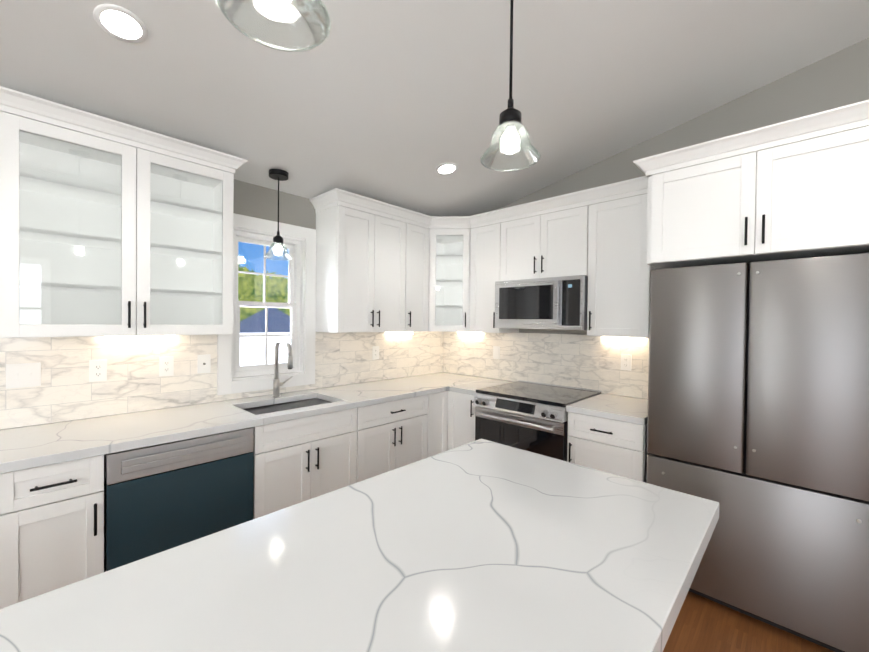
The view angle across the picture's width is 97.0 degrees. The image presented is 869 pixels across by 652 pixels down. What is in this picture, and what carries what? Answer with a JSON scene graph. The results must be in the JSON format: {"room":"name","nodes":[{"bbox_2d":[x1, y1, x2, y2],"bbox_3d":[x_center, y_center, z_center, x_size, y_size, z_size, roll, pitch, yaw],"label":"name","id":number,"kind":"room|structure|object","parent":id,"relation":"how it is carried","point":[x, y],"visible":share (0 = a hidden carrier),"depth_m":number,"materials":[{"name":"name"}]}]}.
{"room":"kitchen","nodes":[
{"label":"kitchen","id":0,"kind":"room"},
{"bbox_2d":[2,179,440,429],"bbox_3d":[-2.223,-0.382,1.844,0.148,3.600,6.602,1,1,44],"label":"wall","id":1,"kind":"structure","parent":0,"point":[253,200],"depth_m":2.81,"materials":[{"name":"grey paint"}]},
{"bbox_2d":[0,111,233,337],"bbox_3d":[-1.642,-0.436,2.082,0.360,0.971,0.941,1,1,44],"label":"upper cabinet","id":2,"kind":"object","parent":1,"relation":"attached to","point":[101,237],"visible":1,"depth_m":2.00,"materials":[{"name":"white paint"}]},
{"bbox_2d":[0,331,443,429],"bbox_3d":[-1.143,0.275,2.880,0.008,0.455,3.592,1,1,44],"label":"backsplash","id":3,"kind":"structure","parent":1,"relation":"attached to","point":[66,390],"depth_m":2.28,"materials":[{"name":"stone"}]},
{"bbox_2d":[6,362,40,388],"bbox_3d":[-2.043,0.246,1.912,0.018,0.120,0.120,1,1,44],"label":"electrical outlet plate","id":4,"kind":"object","parent":3,"relation":"attached to","point":[20,375],"depth_m":1.91,"materials":[{"name":"white plastic"}]},
{"bbox_2d":[89,359,106,381],"bbox_3d":[-1.854,0.246,2.119,0.008,0.120,0.074,1,1,44],"label":"electrical outlet plate","id":5,"kind":"object","parent":3,"relation":"attached to","point":[97,368],"depth_m":2.12,"materials":[{"name":"white plastic"}]},
{"bbox_2d":[159,356,173,376],"bbox_3d":[-1.637,0.246,2.347,0.008,0.120,0.074,1,1,44],"label":"electrical outlet plate","id":6,"kind":"object","parent":3,"relation":"attached to","point":[166,363],"depth_m":2.35,"materials":[{"name":"white plastic"}]},
{"bbox_2d":[197,354,210,373],"bbox_3d":[-1.495,0.245,2.495,0.009,0.120,0.074,1,1,44],"label":"electrical outlet plate","id":7,"kind":"object","parent":3,"relation":"attached to","point":[204,361],"depth_m":2.49,"materials":[{"name":"white plastic"}]},
{"bbox_2d":[372,346,378,359],"bbox_3d":[-0.535,0.245,3.507,0.008,0.120,0.074,1,1,44],"label":"electrical outlet plate","id":8,"kind":"object","parent":3,"relation":"attached to","point":[375,349],"depth_m":3.50,"materials":[{"name":"white plastic"}]},
{"bbox_2d":[217,213,315,394],"bbox_3d":[-1.240,-0.153,2.851,0.143,1.226,0.709,1,1,44],"label":"window","id":9,"kind":"structure","parent":1,"relation":"in","point":[301,274],"depth_m":2.88,"materials":[{"name":"white"}]},
{"bbox_2d":[316,205,411,332],"bbox_3d":[-0.580,-0.425,3.226,0.325,0.946,0.736,1,1,44],"label":"upper cabinet","id":10,"kind":"object","parent":1,"relation":"attached to","point":[372,272],"depth_m":3.03,"materials":[{"name":"white paint"}]},
{"bbox_2d":[0,86,868,228],"bbox_3d":[0.148,-0.919,1.898,3.194,0.125,3.252,1,1,44],"label":"crown molding","id":11,"kind":"structure","parent":10,"relation":"attached to","point":[822,123],"depth_m":2.01,"materials":[{"name":"white paint"}]},
{"bbox_2d":[412,225,428,331],"bbox_3d":[-0.290,-0.425,3.532,0.325,0.946,0.350,1,1,44],"label":"upper cabinet","id":12,"kind":"object","parent":1,"relation":"attached to","point":[420,235],"depth_m":3.47,"materials":[{"name":"white paint"}]},
{"bbox_2d":[428,229,470,331],"bbox_3d":[0.131,-0.423,3.766,0.612,0.946,0.568,1,1,44],"label":"upper cabinet","id":13,"kind":"object","parent":1,"relation":"attached to","point":[449,280],"visible":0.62,"depth_m":3.55,"materials":[{"name":"white paint"}]},
{"bbox_2d":[0,0,868,228],"bbox_3d":[-0.271,-1.527,-0.013,5.500,1.193,6.900,1,1,44],"label":"ceiling","id":14,"kind":"structure","parent":0,"point":[396,102],"depth_m":1.95,"materials":[{"name":"white paint"}]},
{"bbox_2d":[93,4,147,42],"bbox_3d":[-1.205,-1.161,1.481,0.161,0.039,0.163,1,1,38],"label":"recessed light","id":15,"kind":"object","parent":14,"relation":"in","point":[124,23],"depth_m":1.47,"materials":[{"name":"white plastic"}]},
{"bbox_2d":[216,0,330,51],"bbox_3d":[-0.262,-0.955,0.641,0.180,0.869,0.180,1,1,44],"label":"pendant light","id":16,"kind":"object","parent":14,"relation":"hanging from","point":[315,14],"visible":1,"depth_m":0.69,"materials":[{"name":"clear glass"}]},
{"bbox_2d":[264,169,291,259],"bbox_3d":[-1.061,-0.752,2.614,0.180,0.582,0.180,1,1,44],"label":"light","id":17,"kind":"object","parent":14,"relation":"hanging from","point":[278,174],"visible":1,"depth_m":2.60,"materials":[{"name":"clear glass"}]},
{"bbox_2d":[436,163,457,174],"bbox_3d":[0.090,-1.162,2.844,0.161,0.039,0.163,1,1,38],"label":"recessed light","id":18,"kind":"object","parent":14,"relation":"in","point":[444,168],"depth_m":2.84,"materials":[{"name":"white plastic"}]},
{"bbox_2d":[480,0,539,171],"bbox_3d":[0.234,-0.946,1.163,0.180,0.887,0.180,1,1,44],"label":"pendant light","id":19,"kind":"object","parent":14,"relation":"hanging from","point":[510,118],"visible":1,"depth_m":1.16,"materials":[{"name":"clear glass"}]},
{"bbox_2d":[453,38,868,398],"bbox_3d":[2.042,-0.442,2.447,5.500,3.800,0.148,1,1,44],"label":"wall","id":20,"kind":"structure","parent":0,"point":[837,79],"depth_m":2.40,"materials":[{"name":"grey paint"}]},
{"bbox_2d":[470,222,518,332],"bbox_3d":[0.577,-0.415,3.509,0.385,0.946,0.325,1,1,44],"label":"upper cabinet","id":21,"kind":"object","parent":20,"relation":"attached to","point":[489,244],"depth_m":3.41,"materials":[{"name":"white paint"}]},
{"bbox_2d":[443,332,648,398],"bbox_3d":[0.868,0.291,3.452,2.134,0.455,0.008,1,1,44],"label":"backsplash","id":22,"kind":"structure","parent":20,"relation":"attached to","point":[582,361],"depth_m":3.29,"materials":[{"name":"stone"}]},
{"bbox_2d":[493,346,499,358],"bbox_3d":[0.597,0.255,3.700,0.074,0.120,0.008,1,1,44],"label":"electrical outlet plate","id":23,"kind":"object","parent":22,"relation":"attached to","point":[496,349],"depth_m":3.69,"materials":[{"name":"white plastic"}]},
{"bbox_2d":[621,354,631,370],"bbox_3d":[1.442,0.273,2.895,0.074,0.120,0.008,1,1,44],"label":"electrical outlet plate","id":24,"kind":"object","parent":22,"relation":"attached to","point":[626,359],"depth_m":2.89,"materials":[{"name":"white plastic"}]},
{"bbox_2d":[508,206,587,280],"bbox_3d":[0.947,-0.626,3.157,0.749,0.508,0.325,1,1,44],"label":"upper cabinet","id":25,"kind":"object","parent":20,"relation":"attached to","point":[554,244],"depth_m":2.99,"materials":[{"name":"white paint"}]},
{"bbox_2d":[495,275,587,329],"bbox_3d":[0.905,-0.173,3.118,0.745,0.391,0.438,1,1,44],"label":"over-the-range microwave","id":26,"kind":"object","parent":25,"relation":"attached to","point":[559,303],"visible":0.98,"depth_m":2.93,"materials":[{"name":"grey metal"}]},
{"bbox_2d":[587,194,656,337],"bbox_3d":[1.343,-0.399,2.781,0.472,0.946,0.325,1,1,44],"label":"upper cabinet","id":27,"kind":"object","parent":20,"relation":"attached to","point":[618,270],"depth_m":2.64,"materials":[{"name":"white paint"}]},
{"bbox_2d":[104,332,644,340],"bbox_3d":[-0.151,0.080,2.474,1.980,0.034,2.810,1,1,44],"label":"led strip","id":28,"kind":"object","parent":27,"relation":"attached to","point":[130,338],"visible":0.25,"depth_m":2.34,"materials":[{"name":"white paint"}]},
{"bbox_2d":[646,126,868,268],"bbox_3d":[1.764,-0.594,2.099,0.930,0.495,0.736,1,1,44],"label":"upper cabinet","id":29,"kind":"object","parent":20,"relation":"attached to","point":[809,198],"visible":1,"depth_m":1.83,"materials":[{"name":"white paint"}]},
{"bbox_2d":[663,591,834,651],"bbox_3d":[-0.304,1.509,0.021,5.800,0.100,7.200,1,1,44],"label":"floor","id":30,"kind":"structure","parent":0,"point":[702,624],"depth_m":1.82,"materials":[{"name":"brown wood"}]},
{"bbox_2d":[0,455,103,608],"bbox_3d":[-1.762,0.987,1.767,0.665,0.873,0.315,1,1,44],"label":"base cabinet","id":31,"kind":"object","parent":30,"relation":"on","point":[51,527],"visible":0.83,"depth_m":1.56,"materials":[{"name":"white paint"}]},
{"bbox_2d":[104,427,253,571],"bbox_3d":[-1.437,0.989,2.111,0.662,0.869,0.620,1,1,44],"label":"dishwasher","id":32,"kind":"object","parent":30,"relation":"on","point":[159,498],"visible":0.5,"depth_m":1.85,"materials":[{"name":"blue metal"}]},
{"bbox_2d":[253,408,356,518],"bbox_3d":[-0.982,0.987,2.588,0.665,0.873,0.686,1,1,44],"label":"base cabinet","id":33,"kind":"object","parent":30,"relation":"on","point":[299,460],"visible":0.54,"depth_m":2.34,"materials":[{"name":"white paint"}]},
{"bbox_2d":[356,395,427,482],"bbox_3d":[-0.508,0.986,3.087,0.665,0.873,0.687,1,1,44],"label":"base cabinet","id":34,"kind":"object","parent":30,"relation":"on","point":[391,435],"visible":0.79,"depth_m":2.84,"materials":[{"name":"white paint"}]},
{"bbox_2d":[427,391,474,457],"bbox_3d":[0.130,0.988,3.559,0.941,0.873,0.871,1,1,44],"label":"base cabinet","id":35,"kind":"object","parent":30,"relation":"on","point":[451,419],"visible":0.31,"depth_m":3.22,"materials":[{"name":"white paint"}]},
{"bbox_2d":[0,372,487,473],"bbox_3d":[-0.785,0.529,2.794,0.650,0.040,3.239,1,1,44],"label":"countertop","id":36,"kind":"structure","parent":35,"relation":"on","point":[26,447],"depth_m":2.05,"materials":[{"name":"stone"}]},
{"bbox_2d":[272,340,292,396],"bbox_3d":[-1.030,0.302,2.724,0.250,0.408,0.145,1,1,44],"label":"faucet","id":37,"kind":"object","parent":36,"relation":"on","point":[277,383],"visible":1,"depth_m":2.74,"materials":[{"name":"silver metal"}]},
{"bbox_2d":[243,398,331,414],"bbox_3d":[-0.962,0.656,2.569,0.420,0.210,0.640,1,1,44],"label":"sink bowl","id":38,"kind":"object","parent":36,"relation":"attached to","point":[283,406],"visible":0.04,"depth_m":2.75,"materials":[{"name":"silver metal"}]},
{"bbox_2d":[448,378,512,394],"bbox_3d":[0.448,0.536,3.401,0.282,0.040,0.659,1,1,44],"label":"countertop","id":39,"kind":"structure","parent":35,"relation":"on","point":[469,387],"depth_m":3.33,"materials":[{"name":"stone"}]},
{"bbox_2d":[473,380,601,460],"bbox_3d":[0.793,0.955,3.026,0.745,0.905,0.727,1,1,44],"label":"range","id":40,"kind":"object","parent":30,"relation":"on","point":[529,416],"visible":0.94,"depth_m":2.81,"materials":[{"name":"grey metal"}]},
{"bbox_2d":[567,412,647,482],"bbox_3d":[1.257,1.011,2.630,0.466,0.873,0.666,1,1,44],"label":"base cabinet","id":41,"kind":"object","parent":30,"relation":"on","point":[616,447],"visible":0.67,"depth_m":2.39,"materials":[{"name":"white paint"}]},
{"bbox_2d":[566,393,647,424],"bbox_3d":[1.269,0.553,2.629,0.474,0.040,0.647,1,1,44],"label":"countertop","id":42,"kind":"structure","parent":41,"relation":"on","point":[608,406],"depth_m":2.51,"materials":[{"name":"stone"}]},
{"bbox_2d":[647,253,868,651],"bbox_3d":[1.754,0.571,2.105,0.899,1.775,0.682,1,1,44],"label":"refrigerator","id":43,"kind":"object","parent":30,"relation":"on","point":[758,404],"visible":0.81,"depth_m":1.80,"materials":[{"name":"grey metal"}]},
{"bbox_3d":[-0.539,1.019,0.547,0.685,0.863,2.840,1,1,44],"label":"kitchen island","id":44,"kind":"object","parent":30,"relation":"on","visible":0},
{"bbox_2d":[0,439,718,651],"bbox_3d":[-0.453,0.564,0.447,0.912,0.050,2.915,1,1,44],"label":"island countertop","id":45,"kind":"structure","parent":44,"relation":"on","point":[481,545],"depth_m":0.83,"materials":[{"name":"stone"}]},
{"label":"outside","id":46,"kind":"structure","parent":0,"visible":0},
{"bbox_2d":[238,242,289,365],"bbox_3d":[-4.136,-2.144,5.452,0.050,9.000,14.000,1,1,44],"label":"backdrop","id":47,"kind":"structure","parent":46,"point":[248,247],"depth_m":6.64,"materials":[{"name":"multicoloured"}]}
]}

